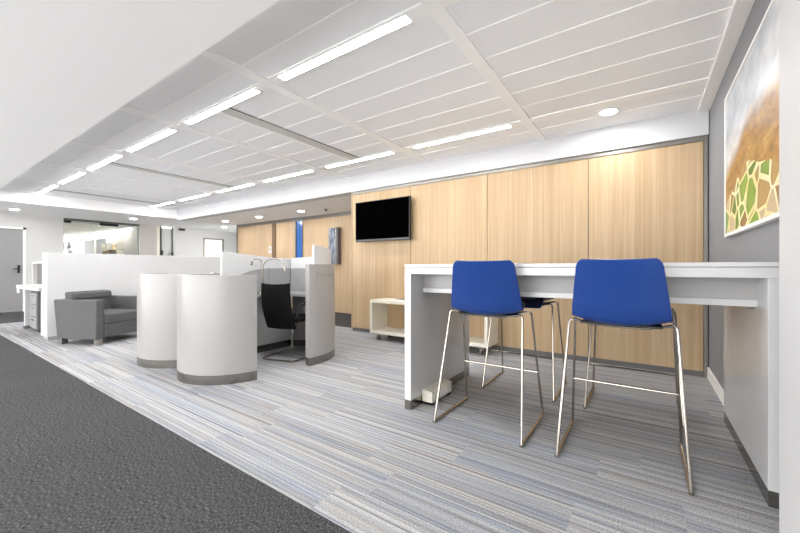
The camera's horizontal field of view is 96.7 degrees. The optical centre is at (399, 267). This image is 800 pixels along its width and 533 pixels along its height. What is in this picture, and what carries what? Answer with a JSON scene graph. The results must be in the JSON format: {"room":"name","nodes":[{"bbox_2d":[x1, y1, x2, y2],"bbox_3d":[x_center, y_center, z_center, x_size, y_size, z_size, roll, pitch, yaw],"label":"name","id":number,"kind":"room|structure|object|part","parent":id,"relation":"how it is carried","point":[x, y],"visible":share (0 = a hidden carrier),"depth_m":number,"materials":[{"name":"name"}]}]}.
{"room":"open-plan office","nodes":[
{"label":"open-plan office","id":0,"kind":"room"},
{"bbox_2d":[0,212,62,284],"bbox_3d":[-9.226,-0.125,8.574,0.120,2.350,1.640,0,0,35],"label":"wall","id":1,"kind":"structure","parent":0,"point":[44,234],"depth_m":8.81,"materials":[{"name":"grey paint"}]},
{"bbox_2d":[0,226,25,311],"bbox_3d":[-9.394,0.035,8.277,0.140,2.030,0.960,0,0,35],"label":"door","id":2,"kind":"structure","parent":1,"relation":"in","point":[12,239],"depth_m":8.49,"materials":[{"name":"grey paint"}]},
{"bbox_2d":[63,220,138,254],"bbox_3d":[-8.284,-0.100,9.940,0.055,2.300,1.680,0,0,35],"label":"window","id":3,"kind":"structure","parent":1,"relation":"in","point":[64,221],"depth_m":9.91,"materials":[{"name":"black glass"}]},
{"bbox_3d":[-8.760,-0.100,9.257,0.035,2.300,0.015,0,0,34],"label":"post","id":4,"kind":"part","parent":3,"relation":"part of","materials":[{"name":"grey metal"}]},
{"bbox_2d":[64,221,133,238],"bbox_3d":[-11.669,-1.280,12.170,7.980,0.140,1.640,0,0,35],"label":"ceiling","id":5,"kind":"structure","parent":0,"point":[75,228],"depth_m":10.90,"materials":[{"name":"white paint"}]},
{"bbox_2d":[64,226,137,254],"bbox_3d":[-11.126,-0.150,12.961,7.980,2.400,0.120,0,0,35],"label":"wall","id":6,"kind":"structure","parent":0,"point":[128,236],"depth_m":11.58,"materials":[{"name":"white paint"}]},
{"bbox_2d":[84,239,94,253],"bbox_3d":[-11.348,-0.730,13.016,1.190,0.600,0.038,0,0,35],"label":"wall panel","id":7,"kind":"object","parent":6,"relation":"attached to","point":[89,245],"visible":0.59,"depth_m":13.00,"materials":[{"name":"grey"}]},
{"bbox_2d":[95,237,107,253],"bbox_3d":[-10.331,-0.730,12.316,1.060,0.600,0.038,0,0,35],"label":"wall panel","id":8,"kind":"object","parent":6,"relation":"attached to","point":[98,242],"visible":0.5,"depth_m":12.40,"materials":[{"name":"grey"}]},
{"bbox_2d":[102,243,123,253],"bbox_3d":[-9.272,-0.580,11.492,1.300,0.420,0.198,0,0,35],"label":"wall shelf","id":9,"kind":"object","parent":6,"relation":"attached to","point":[119,249],"visible":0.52,"depth_m":11.17,"materials":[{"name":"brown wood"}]},
{"bbox_3d":[-9.795,-0.580,11.851,0.030,0.420,0.198,0,0,34],"label":"panel","id":10,"kind":"part","parent":9,"relation":"part of","materials":[{"name":"beige paint"}]},
{"bbox_2d":[105,243,111,249],"bbox_3d":[-9.619,-0.711,11.737,0.170,0.220,0.150,0,0,35],"label":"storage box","id":11,"kind":"object","parent":9,"relation":"on","point":[107,245],"visible":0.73,"depth_m":11.68,"materials":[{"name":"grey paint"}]},
{"bbox_3d":[-8.748,-0.580,11.132,0.030,0.420,0.198,0,0,34],"label":"panel","id":12,"kind":"part","parent":9,"relation":"part of","materials":[{"name":"beige paint"}]},
{"bbox_2d":[63,218,138,225],"bbox_3d":[-8.286,-1.275,9.942,0.120,0.050,1.680,0,0,35],"label":"wall","id":13,"kind":"structure","parent":0,"point":[71,219],"depth_m":9.82,"materials":[{"name":"grey paint"}]},
{"bbox_2d":[0,0,350,232],"bbox_3d":[-3.864,-1.460,5.325,13.600,0.320,10.800,0,0,35],"label":"ceiling","id":14,"kind":"structure","parent":0,"point":[66,66],"depth_m":2.36,"materials":[{"name":"white paint"}]},
{"bbox_2d":[138,224,235,255],"bbox_3d":[-6.887,-0.125,11.978,0.120,2.350,3.260,0,0,35],"label":"wall","id":15,"kind":"structure","parent":0,"point":[189,242],"depth_m":11.69,"materials":[{"name":"grey paint"}]},
{"bbox_2d":[156,226,184,255],"bbox_3d":[-7.286,-0.125,11.317,0.150,2.350,0.800,0,0,35],"label":"door","id":16,"kind":"structure","parent":15,"relation":"in","point":[164,236],"depth_m":11.20,"materials":[{"name":"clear glass"}]},
{"bbox_3d":[-7.511,-0.125,11.035,0.100,2.350,0.080,0,0,34],"label":"post","id":17,"kind":"part","parent":16,"relation":"part of","materials":[{"name":"beige paint"}]},
{"bbox_3d":[-7.356,-0.125,11.225,0.060,2.350,0.360,0,0,34],"label":"rail","id":18,"kind":"part","parent":16,"relation":"part of","materials":[{"name":"grey"}]},
{"bbox_2d":[203,238,223,256],"bbox_3d":[-6.537,0.010,12.453,0.119,2.080,0.720,0,0,35],"label":"door","id":19,"kind":"structure","parent":15,"relation":"in","point":[212,247],"depth_m":12.43,"materials":[{"name":"white"}]},
{"bbox_2d":[238,215,350,313],"bbox_3d":[-2.823,-0.085,9.354,5.090,2.270,0.020,0,0,35],"label":"wall","id":20,"kind":"structure","parent":0,"point":[343,270],"depth_m":8.95,"materials":[{"name":"brown wood"}]},
{"bbox_2d":[329,227,340,263],"bbox_3d":[-1.543,-0.520,8.392,0.310,0.860,0.115,0,0,35],"label":"picture","id":21,"kind":"object","parent":20,"relation":"attached to","point":[334,233],"visible":0.83,"depth_m":8.33,"materials":[{"name":"grey fabric"}]},
{"bbox_3d":[-1.548,-0.520,8.393,0.300,0.860,0.080,0,0,34],"label":"panel","id":22,"kind":"part","parent":21,"relation":"part of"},
{"bbox_3d":[-1.436,-0.520,8.322,0.055,0.860,0.110,0,0,34],"label":"frame","id":23,"kind":"part","parent":21,"relation":"part of","materials":[{"name":"grey"}]},
{"bbox_2d":[351,192,352,330],"bbox_3d":[-0.344,-0.125,6.646,0.025,2.350,1.635,0,0,35],"label":"wall","id":24,"kind":"structure","parent":0,"point":[351,192],"depth_m":5.98,"materials":[{"name":"brown wood"}]},
{"bbox_2d":[0,0,754,210],"bbox_3d":[-2.437,-1.535,5.012,10.706,0.090,3.500,0,0,35],"label":"ceiling","id":25,"kind":"structure","parent":0,"point":[284,19],"depth_m":3.00,"materials":[{"name":"metal"}]},
{"bbox_2d":[37,185,57,193],"bbox_3d":[-6.789,-1.508,6.850,1.220,0.006,0.080,0,0,35],"label":"recessed light","id":26,"kind":"object","parent":25,"relation":"in","point":[52,186],"visible":1,"depth_m":6.82,"materials":[{"name":"white plastic"}]},
{"bbox_2d":[58,172,85,183],"bbox_3d":[-5.520,-1.508,5.978,1.220,0.006,0.080,0,0,35],"label":"recessed light","id":27,"kind":"object","parent":25,"relation":"in","point":[78,174],"visible":1,"depth_m":5.92,"materials":[{"name":"white plastic"}]},
{"bbox_2d":[87,154,122,169],"bbox_3d":[-4.251,-1.508,5.106,1.220,0.006,0.080,0,0,35],"label":"recessed light","id":28,"kind":"object","parent":25,"relation":"in","point":[114,157],"visible":1,"depth_m":5.06,"materials":[{"name":"white plastic"}]},
{"bbox_2d":[50,189,160,204],"bbox_3d":[-6.242,-1.516,7.675,0.198,0.009,1.860,0,0,35],"label":"ceiling vent","id":29,"kind":"object","parent":25,"relation":"in","point":[63,191],"visible":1,"depth_m":7.54,"materials":[{"name":"white metal"}]},
{"bbox_2d":[126,129,176,151],"bbox_3d":[-2.982,-1.508,4.233,1.220,0.006,0.080,0,0,35],"label":"recessed light","id":30,"kind":"object","parent":25,"relation":"in","point":[167,132],"visible":1,"depth_m":4.17,"materials":[{"name":"white plastic"}]},
{"bbox_2d":[150,202,174,206],"bbox_3d":[-5.670,-1.508,8.478,1.220,0.006,0.080,0,0,35],"label":"recessed light","id":31,"kind":"object","parent":25,"relation":"in","point":[168,202],"visible":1,"depth_m":8.43,"materials":[{"name":"white plastic"}]},
{"bbox_2d":[106,162,233,187],"bbox_3d":[-3.703,-1.516,5.931,0.198,0.009,1.860,0,0,35],"label":"ceiling vent","id":32,"kind":"object","parent":25,"relation":"in","point":[111,163],"visible":0.92,"depth_m":5.77,"materials":[{"name":"white metal"}]},
{"bbox_2d":[180,194,210,200],"bbox_3d":[-4.401,-1.508,7.606,1.220,0.006,0.080,0,0,35],"label":"recessed light","id":33,"kind":"object","parent":25,"relation":"in","point":[203,194],"visible":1,"depth_m":7.60,"materials":[{"name":"white plastic"}]},
{"bbox_2d":[183,88,260,124],"bbox_3d":[-1.712,-1.508,3.361,1.220,0.006,0.080,0,0,35],"label":"recessed light","id":34,"kind":"object","parent":25,"relation":"in","point":[251,92],"visible":1,"depth_m":3.30,"materials":[{"name":"white plastic"}]},
{"bbox_2d":[216,183,254,192],"bbox_3d":[-3.132,-1.508,6.733,1.220,0.006,0.080,0,0,35],"label":"recessed light","id":35,"kind":"object","parent":25,"relation":"in","point":[246,185],"visible":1,"depth_m":6.68,"materials":[{"name":"white plastic"}]},
{"bbox_2d":[264,170,313,181],"bbox_3d":[-1.863,-1.508,5.861,1.220,0.006,0.080,0,0,35],"label":"recessed light","id":36,"kind":"object","parent":25,"relation":"in","point":[308,171],"visible":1,"depth_m":5.83,"materials":[{"name":"white plastic"}]},
{"bbox_2d":[219,107,359,159],"bbox_3d":[-1.165,-1.516,4.186,0.198,0.009,1.860,0,0,35],"label":"ceiling vent","id":37,"kind":"object","parent":25,"relation":"in","point":[230,112],"visible":1,"depth_m":3.98,"materials":[{"name":"grey metal"}]},
{"bbox_2d":[277,13,412,80],"bbox_3d":[-0.443,-1.508,2.489,1.220,0.006,0.080,0,0,35],"label":"recessed light","id":38,"kind":"object","parent":25,"relation":"in","point":[404,19],"visible":1,"depth_m":2.41,"materials":[{"name":"white plastic"}]},
{"bbox_2d":[325,151,393,167],"bbox_3d":[-0.594,-1.508,4.989,1.220,0.006,0.080,0,0,35],"label":"recessed light","id":39,"kind":"object","parent":25,"relation":"in","point":[390,152],"visible":1,"depth_m":4.94,"materials":[{"name":"white plastic"}]},
{"bbox_2d":[101,6,732,200],"bbox_3d":[-2.444,-1.518,5.077,10.621,0.004,0.012,0,0,35],"label":"trim","id":40,"kind":"structure","parent":25,"relation":"attached to","point":[731,6],"depth_m":2.76,"materials":[{"name":"white metal"}]},
{"bbox_2d":[118,35,722,202],"bbox_3d":[-2.268,-1.518,5.332,10.621,0.004,0.012,0,0,35],"label":"trim","id":41,"kind":"structure","parent":25,"relation":"attached to","point":[720,35],"depth_m":3.07,"materials":[{"name":"white metal"}]},
{"bbox_2d":[134,58,714,204],"bbox_3d":[-2.092,-1.518,5.588,10.621,0.004,0.012,0,0,35],"label":"trim","id":42,"kind":"structure","parent":25,"relation":"attached to","point":[713,58],"depth_m":3.47,"materials":[{"name":"white metal"}]},
{"bbox_2d":[148,77,708,207],"bbox_3d":[-1.891,-1.516,5.880,10.621,0.009,0.110,0,0,35],"label":"trim","id":43,"kind":"structure","parent":25,"relation":"attached to","point":[701,81],"depth_m":3.37,"materials":[{"name":"white metal"}]},
{"bbox_2d":[164,95,702,208],"bbox_3d":[-1.719,-1.518,6.132,10.621,0.004,0.012,0,0,35],"label":"trim","id":44,"kind":"structure","parent":25,"relation":"attached to","point":[698,95],"depth_m":4.21,"materials":[{"name":"white metal"}]},
{"bbox_2d":[412,124,511,148],"bbox_3d":[0.675,-1.508,4.116,1.220,0.006,0.080,0,0,35],"label":"recessed light","id":45,"kind":"object","parent":25,"relation":"in","point":[508,125],"visible":1,"depth_m":4.07,"materials":[{"name":"white plastic"}]},
{"bbox_2d":[418,0,545,140],"bbox_3d":[0.735,-1.514,2.844,0.094,0.012,3.340,0,0,35],"label":"trim","id":46,"kind":"structure","parent":25,"relation":"attached to","point":[441,15],"depth_m":2.56,"materials":[{"name":"white metal"}]},
{"bbox_2d":[598,107,619,115],"bbox_3d":[2.027,-1.516,3.461,0.184,0.008,0.184,0,0,35],"label":"recessed light","id":47,"kind":"object","parent":25,"relation":"in","point":[609,111],"visible":1,"depth_m":3.45,"materials":[{"name":"white plastic"}]},
{"bbox_2d":[600,109,616,114],"bbox_3d":[2.027,-1.517,3.461,0.140,0.004,0.140,0,0,34],"label":"diffuser","id":48,"kind":"object","parent":47,"relation":"attached to","point":[605,111],"depth_m":3.45,"materials":[{"name":"white plastic"}]},
{"bbox_2d":[0,311,778,532],"bbox_3d":[-2.792,1.110,4.588,16.200,0.120,10.800,0,0,35],"label":"floor","id":49,"kind":"structure","parent":0,"point":[337,437],"depth_m":2.06,"materials":[{"name":"carpet"}]},
{"bbox_2d":[16,284,42,335],"bbox_3d":[-5.956,0.674,6.111,1.540,0.752,0.675,0,0,35],"label":"desk","id":50,"kind":"object","parent":49,"relation":"on","point":[27,288],"visible":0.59,"depth_m":6.16,"materials":[{"name":"grey laminate"}]},
{"bbox_3d":[-6.354,0.677,6.406,0.070,0.645,0.560,0,0,34],"label":"leg","id":51,"kind":"part","parent":50,"relation":"part of","materials":[{"name":"grey laminate"}]},
{"bbox_2d":[32,262,41,286],"bbox_3d":[-5.864,0.098,6.033,0.740,0.400,0.400,0,0,35],"label":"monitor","id":52,"kind":"object","parent":50,"relation":"on","point":[36,266],"visible":0.3,"depth_m":5.94,"materials":[{"name":"white plastic"}]},
{"bbox_3d":[-5.878,0.098,5.836,0.440,0.340,0.020,0,0,34],"label":"door","id":53,"kind":"part","parent":52,"relation":"part of","materials":[{"name":"grey"}]},
{"bbox_3d":[-5.407,0.703,5.754,0.070,0.695,0.560,0,0,34],"label":"leg","id":54,"kind":"part","parent":50,"relation":"part of","materials":[{"name":"grey laminate"}]},
{"bbox_2d":[30,291,40,331],"bbox_3d":[-5.999,0.720,6.084,0.460,0.660,0.408,0,0,35],"label":"pedestal","id":55,"kind":"object","parent":49,"relation":"on","point":[35,296],"visible":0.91,"depth_m":5.83,"materials":[{"name":"grey metal"}]},
{"bbox_3d":[-6.103,0.510,5.933,0.420,0.180,0.015,0,0,34],"label":"drawer","id":56,"kind":"part","parent":55,"relation":"part of","materials":[{"name":"grey paint"}]},
{"bbox_3d":[-6.103,0.710,5.933,0.420,0.180,0.015,0,0,34],"label":"drawer","id":57,"kind":"part","parent":55,"relation":"part of","materials":[{"name":"grey paint"}]},
{"bbox_3d":[-6.103,0.910,5.933,0.420,0.180,0.015,0,0,34],"label":"drawer","id":58,"kind":"part","parent":55,"relation":"part of","materials":[{"name":"grey paint"}]},
{"bbox_2d":[54,290,136,345],"bbox_3d":[-4.338,0.694,5.224,0.730,0.713,0.800,0,0,11],"label":"armchair","id":59,"kind":"object","parent":49,"relation":"on","point":[95,315],"visible":0.87,"depth_m":4.88,"materials":[{"name":"grey fabric"}]},
{"bbox_3d":[-4.408,0.700,4.886,0.714,0.530,0.110,0,0,10],"label":"armrest","id":60,"kind":"part","parent":59,"relation":"part of","materials":[{"name":"grey fabric"}]},
{"bbox_3d":[-4.614,0.690,5.275,0.169,0.520,0.574,0,0,10],"label":"backrest","id":61,"kind":"part","parent":59,"relation":"part of","materials":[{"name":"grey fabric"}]},
{"bbox_2d":[65,290,111,298],"bbox_3d":[-4.606,0.394,5.281,0.146,0.113,0.585,0,0,10],"label":"cushion","id":62,"kind":"object","parent":59,"relation":"on","point":[92,294],"depth_m":5.23,"materials":[{"name":"grey fabric"}]},
{"bbox_2d":[104,309,136,323],"bbox_3d":[-4.285,0.704,5.214,0.620,0.148,0.570,0,0,10],"label":"seat cushion","id":63,"kind":"object","parent":59,"relation":"on","point":[111,316],"depth_m":5.15,"materials":[{"name":"grey fabric"}]},
{"bbox_3d":[-4.308,0.863,5.218,0.652,0.175,0.576,0,0,10],"label":"seat","id":64,"kind":"part","parent":59,"relation":"part of","materials":[{"name":"grey fabric"}]},
{"bbox_3d":[-4.282,0.700,5.565,0.714,0.530,0.110,0,0,10],"label":"armrest","id":65,"kind":"part","parent":59,"relation":"part of","materials":[{"name":"grey fabric"}]},
{"bbox_2d":[42,252,219,339],"bbox_3d":[-4.383,0.412,6.440,0.280,1.275,2.950,0,0,35],"label":"wall","id":66,"kind":"structure","parent":49,"relation":"on","point":[62,273],"depth_m":5.65,"materials":[{"name":"white paint"}]},
{"bbox_2d":[137,273,291,368],"bbox_3d":[-2.317,0.557,4.553,1.024,0.985,1.760,0,0,35],"label":"pod","id":67,"kind":"object","parent":49,"relation":"on","point":[156,292],"visible":0.47,"depth_m":3.72,"materials":[{"name":"grey laminate"}]},
{"bbox_2d":[177,245,334,385],"bbox_3d":[-1.470,0.399,3.971,1.048,1.302,1.760,0,0,35],"label":"pod","id":68,"kind":"object","parent":49,"relation":"on","point":[222,328],"visible":0.99,"depth_m":3.30,"materials":[{"name":"grey laminate"}]},
{"bbox_2d":[250,258,261,293],"bbox_3d":[-1.700,0.097,4.249,0.083,0.420,0.186,0,0,42],"label":"desk lamp","id":69,"kind":"object","parent":68,"relation":"on","point":[251,263],"visible":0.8,"depth_m":4.27,"materials":[{"name":"silver metal"}]},
{"bbox_2d":[263,258,285,282],"bbox_3d":[-1.560,0.095,4.375,0.317,0.424,0.083,0,0,0],"label":"desk lamp","id":70,"kind":"object","parent":68,"relation":"on","point":[284,268],"visible":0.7,"depth_m":4.37,"materials":[{"name":"silver metal"}]},
{"bbox_2d":[257,291,304,297],"bbox_3d":[-1.469,0.327,4.034,0.839,0.037,1.484,0,0,34],"label":"countertop","id":71,"kind":"structure","parent":68,"relation":"on","point":[292,293],"depth_m":4.31,"materials":[{"name":"grey laminate"}]},
{"bbox_2d":[261,283,305,362],"bbox_3d":[-1.295,0.610,4.248,0.544,0.878,0.634,0,0,21],"label":"chair","id":72,"kind":"object","parent":49,"relation":"on","point":[275,298],"visible":0.8,"depth_m":3.99,"materials":[{"name":"black fabric"}]},
{"bbox_3d":[-1.383,0.433,4.025,0.406,0.525,0.156,0,0,21],"label":"backrest","id":73,"kind":"part","parent":72,"relation":"part of","materials":[{"name":"black fabric"}]},
{"bbox_3d":[-1.285,0.827,4.273,0.472,0.445,0.580,0,0,21],"label":"sled frame","id":74,"kind":"part","parent":72,"relation":"part of","materials":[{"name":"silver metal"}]},
{"bbox_3d":[-1.279,0.595,4.288,0.430,0.040,0.470,0,0,21],"label":"seat","id":75,"kind":"part","parent":72,"relation":"part of","materials":[{"name":"black fabric"}]},
{"bbox_3d":[-1.088,0.475,4.126,0.047,0.153,0.331,0,0,21],"label":"armrest","id":76,"kind":"part","parent":72,"relation":"part of","materials":[{"name":"black plastic"}]},
{"bbox_2d":[370,298,497,354],"bbox_3d":[0.403,0.756,4.868,1.790,0.588,0.380,0,0,35],"label":"bench","id":77,"kind":"object","parent":49,"relation":"on","point":[378,307],"visible":0.53,"depth_m":5.07,"materials":[{"name":"beige paint"}]},
{"bbox_2d":[422,378,451,405],"bbox_3d":[0.303,0.994,2.861,0.095,0.112,0.342,0,0,35],"label":"box","id":78,"kind":"object","parent":49,"relation":"on","point":[429,394],"visible":0.9,"depth_m":2.79,"materials":[{"name":"beige paint"}]},
{"bbox_3d":[0.292,0.941,2.869,0.066,0.006,0.342,0,0,34],"label":"lid","id":79,"kind":"part","parent":78,"relation":"part of","materials":[{"name":"beige paint"}]},
{"bbox_2d":[446,384,450,392],"bbox_3d":[0.398,0.988,2.918,0.004,0.055,0.070,0,0,34],"label":"socket","id":80,"kind":"object","parent":78,"relation":"attached to","point":[448,386],"depth_m":2.91,"materials":[{"name":"white paint"}]},
{"bbox_2d":[433,260,544,447],"bbox_3d":[0.613,0.502,2.454,0.602,1.099,0.699,0,0,35],"label":"bar stool","id":81,"kind":"object","parent":49,"relation":"on","point":[479,288],"visible":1,"depth_m":2.22,"materials":[{"name":"blue plastic"}]},
{"bbox_3d":[0.519,0.665,2.318,0.595,0.749,0.180,0,0,34],"label":"leg frame","id":82,"kind":"part","parent":81,"relation":"part of","materials":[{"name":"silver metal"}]},
{"bbox_3d":[0.625,0.308,2.473,0.380,0.012,0.270,0,0,21],"label":"seat mount","id":83,"kind":"part","parent":81,"relation":"part of","materials":[{"name":"black plastic"}]},
{"bbox_3d":[0.729,0.665,2.623,0.595,0.749,0.170,0,0,34],"label":"leg frame","id":84,"kind":"part","parent":81,"relation":"part of","materials":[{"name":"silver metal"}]},
{"bbox_2d":[481,263,566,401],"bbox_3d":[1.129,0.502,3.193,0.602,1.099,0.651,0,0,35],"label":"bar stool","id":85,"kind":"object","parent":49,"relation":"on","point":[529,302],"visible":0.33,"depth_m":3.03,"materials":[{"name":"silver metal"}]},
{"bbox_3d":[1.007,0.665,3.015,0.595,0.749,0.170,0,0,34],"label":"leg frame","id":86,"kind":"part","parent":85,"relation":"part of","materials":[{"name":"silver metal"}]},
{"bbox_3d":[1.217,0.665,3.320,0.595,0.749,0.180,0,0,34],"label":"leg frame","id":87,"kind":"part","parent":85,"relation":"part of","materials":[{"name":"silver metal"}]},
{"bbox_2d":[405,262,778,508],"bbox_3d":[1.151,0.511,2.531,1.980,1.077,1.065,0,0,35],"label":"table","id":88,"kind":"object","parent":49,"relation":"on","point":[748,292],"visible":0.84,"depth_m":1.93,"materials":[{"name":"grey laminate"}]},
{"bbox_3d":[0.358,0.511,3.076,0.056,0.933,1.063,0,0,34],"label":"panel","id":89,"kind":"part","parent":88,"relation":"part of","materials":[{"name":"grey laminate"}]},
{"bbox_3d":[1.943,0.511,1.986,0.058,0.933,1.063,0,0,34],"label":"panel","id":90,"kind":"part","parent":88,"relation":"part of","materials":[{"name":"grey laminate"}]},
{"bbox_2d":[554,258,693,495],"bbox_3d":[1.243,0.502,2.006,0.602,1.099,0.651,0,0,35],"label":"bar stool","id":91,"kind":"object","parent":49,"relation":"on","point":[617,293],"visible":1,"depth_m":1.80,"materials":[{"name":"blue plastic"}]},
{"bbox_3d":[1.261,0.308,2.033,0.380,0.012,0.270,0,0,34],"label":"seat mount","id":92,"kind":"part","parent":91,"relation":"part of","materials":[{"name":"black plastic"}]},
{"bbox_3d":[1.365,0.665,2.183,0.595,0.749,0.170,0,0,34],"label":"leg frame","id":93,"kind":"part","parent":91,"relation":"part of","materials":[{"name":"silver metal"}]},
{"bbox_2d":[583,307,683,428],"bbox_3d":[1.782,0.502,2.731,0.602,1.099,0.651,0,0,35],"label":"bar stool","id":94,"kind":"object","parent":49,"relation":"on","point":[674,317],"visible":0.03,"depth_m":2.68,"materials":[{"name":"silver metal"}]},
{"bbox_3d":[1.870,0.665,2.858,0.595,0.749,0.180,0,0,34],"label":"leg frame","id":95,"kind":"part","parent":94,"relation":"part of","materials":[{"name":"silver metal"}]},
{"bbox_2d":[177,110,708,220],"bbox_3d":[-1.434,-1.439,6.476,10.700,0.342,0.190,0,0,35],"label":"ceiling bulkhead","id":96,"kind":"structure","parent":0,"point":[689,124],"depth_m":4.55,"materials":[{"name":"grey paint"}]},
{"bbox_2d":[15,177,205,205],"bbox_3d":[-5.611,-1.514,7.205,0.094,0.012,3.340,0,0,35],"label":"trim","id":97,"kind":"structure","parent":96,"relation":"attached to","point":[17,177],"depth_m":6.93,"materials":[{"name":"white metal"}]},
{"bbox_2d":[38,162,243,198],"bbox_3d":[-4.342,-1.514,6.333,0.094,0.012,3.340,0,0,35],"label":"trim","id":98,"kind":"structure","parent":96,"relation":"attached to","point":[44,163],"depth_m":6.00,"materials":[{"name":"white metal"}]},
{"bbox_2d":[70,140,290,189],"bbox_3d":[-3.072,-1.514,5.461,0.094,0.012,3.340,0,0,35],"label":"trim","id":99,"kind":"structure","parent":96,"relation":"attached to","point":[72,141],"depth_m":5.09,"materials":[{"name":"white metal"}]},
{"bbox_2d":[118,106,350,177],"bbox_3d":[-1.803,-1.514,4.588,0.094,0.012,3.340,0,0,35],"label":"trim","id":100,"kind":"structure","parent":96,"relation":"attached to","point":[122,108],"depth_m":4.15,"materials":[{"name":"white metal"}]},
{"bbox_2d":[200,49,431,162],"bbox_3d":[-0.534,-1.514,3.716,0.094,0.012,3.340,0,0,35],"label":"trim","id":101,"kind":"structure","parent":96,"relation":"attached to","point":[209,54],"depth_m":3.15,"materials":[{"name":"white metal"}]},
{"bbox_2d":[353,135,708,370],"bbox_3d":[1.157,-0.260,4.702,4.660,2.620,0.120,0,0,35],"label":"wall","id":102,"kind":"structure","parent":0,"point":[648,203],"depth_m":4.12,"materials":[{"name":"brown wood"}]},
{"bbox_2d":[356,196,410,241],"bbox_3d":[-0.260,-0.737,5.528,1.050,0.636,0.121,0,0,35],"label":"television","id":103,"kind":"object","parent":102,"relation":"attached to","point":[389,219],"visible":1,"depth_m":5.44,"materials":[{"name":"black plastic"}]},
{"bbox_2d":[353,327,703,376],"bbox_3d":[1.078,1.022,4.698,4.525,0.055,0.016,0,0,35],"label":"baseboard","id":104,"kind":"structure","parent":102,"relation":"attached to","point":[511,349],"depth_m":3.89,"materials":[{"name":"grey"}]},
{"bbox_2d":[352,135,707,194],"bbox_3d":[1.073,-1.245,4.691,4.545,0.046,0.032,0,0,35],"label":"trim","id":105,"kind":"structure","parent":102,"relation":"attached to","point":[700,138],"depth_m":4.17,"materials":[{"name":"grey metal"}]},
{"bbox_2d":[703,140,707,377],"bbox_3d":[2.931,-0.086,3.414,0.030,2.272,0.032,0,0,35],"label":"trim","id":106,"kind":"structure","parent":102,"relation":"attached to","point":[705,142],"depth_m":3.40,"materials":[{"name":"grey metal"}]},
{"bbox_2d":[709,0,778,389],"bbox_3d":[2.189,-0.280,2.191,0.114,2.660,3.090,0,0,35],"label":"wall","id":107,"kind":"structure","parent":0,"point":[761,243],"depth_m":2.77,"materials":[{"name":"grey paint"}]},
{"bbox_2d":[61,0,556,196],"bbox_3d":[-2.806,-1.518,4.550,10.621,0.004,0.012,0,0,35],"label":"trim","id":108,"kind":"structure","parent":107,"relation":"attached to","point":[551,1],"depth_m":2.72,"materials":[{"name":"white metal"}]},
{"bbox_2d":[82,0,655,198],"bbox_3d":[-2.625,-1.518,4.813,10.621,0.004,0.012,0,0,35],"label":"trim","id":109,"kind":"structure","parent":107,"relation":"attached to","point":[651,0],"depth_m":2.73,"materials":[{"name":"white metal"}]},
{"bbox_2d":[707,367,723,405],"bbox_3d":[2.602,0.998,2.905,0.014,0.105,1.177,0,0,35],"label":"baseboard","id":110,"kind":"structure","parent":107,"relation":"attached to","point":[712,379],"depth_m":2.99,"materials":[{"name":"white paint"}]},
{"bbox_2d":[724,0,778,236],"bbox_3d":[1.942,-0.722,1.960,0.028,1.000,1.500,0,0,35],"label":"framed picture","id":111,"kind":"object","parent":107,"relation":"attached to","point":[751,103],"visible":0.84,"depth_m":1.90,"materials":[{"name":"multicoloured paint"}]},
{"bbox_2d":[779,0,799,532],"bbox_3d":[0.184,-0.280,-0.898,0.480,2.660,5.128,0,0,35],"label":"wall","id":112,"kind":"structure","parent":0,"point":[789,10],"depth_m":1.25,"materials":[{"name":"grey paint"}]},
{"bbox_2d":[19,0,360,190],"bbox_3d":[-3.163,-1.518,4.030,10.621,0.004,0.012,0,0,35],"label":"trim","id":113,"kind":"structure","parent":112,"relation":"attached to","point":[356,1],"depth_m":2.74,"materials":[{"name":"white metal"}]},
{"bbox_2d":[35,0,460,193],"bbox_3d":[-3.010,-1.516,4.253,10.621,0.009,0.110,0,0,35],"label":"trim","id":114,"kind":"structure","parent":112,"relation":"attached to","point":[416,12],"depth_m":2.71,"materials":[{"name":"white metal"}]},
{"bbox_3d":[-11.822,1.112,12.372,7.500,0.116,2.000,0,0,34],"label":"floor","id":115,"kind":"structure","parent":0,"visible":0},
{"bbox_2d":[64,242,72,252],"bbox_3d":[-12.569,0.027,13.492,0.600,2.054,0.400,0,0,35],"label":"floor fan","id":116,"kind":"object","parent":115,"relation":"on","point":[68,244],"visible":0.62,"depth_m":13.41,"materials":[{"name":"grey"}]},
{"bbox_2d":[64,243,72,249],"bbox_3d":[-13.613,0.025,14.355,1.100,2.050,0.380,0,0,35],"label":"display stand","id":117,"kind":"object","parent":115,"relation":"on","point":[65,248],"visible":0.11,"depth_m":14.07,"materials":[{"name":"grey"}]},
{"bbox_3d":[-2.376,-0.200,9.132,6.140,2.500,0.120,0,0,34],"label":"wall","id":118,"kind":"structure","parent":0,"visible":0},
{"bbox_2d":[236,228,237,252],"bbox_3d":[-4.895,-0.085,10.842,0.050,2.270,0.155,0,0,35],"label":"trim","id":119,"kind":"structure","parent":118,"relation":"attached to","point":[236,228],"depth_m":10.78,"materials":[{"name":"brown wood"}]},
{"bbox_2d":[272,223,275,257],"bbox_3d":[-3.451,-0.085,9.774,0.160,2.270,0.040,0,0,35],"label":"trim","id":120,"kind":"structure","parent":118,"relation":"attached to","point":[274,224],"depth_m":9.74,"materials":[{"name":"brown wood"}]},
{"bbox_2d":[236,211,350,227],"bbox_3d":[-2.422,-1.260,9.069,6.135,0.080,0.035,0,0,35],"label":"trim","id":121,"kind":"structure","parent":118,"relation":"attached to","point":[349,212],"depth_m":9.19,"materials":[{"name":"grey metal"}]},
{"bbox_2d":[295,220,302,257],"bbox_3d":[-2.602,-0.085,9.190,0.300,2.270,0.040,0,0,35],"label":"window","id":122,"kind":"structure","parent":118,"relation":"in","point":[298,224],"depth_m":9.20,"materials":[{"name":"blue glass"}]},
{"bbox_3d":[-2.583,-0.085,9.191,0.240,2.270,0.013,0,0,34],"label":"pane","id":123,"kind":"part","parent":122,"relation":"part of","materials":[{"name":"blue glass"}]}
]}

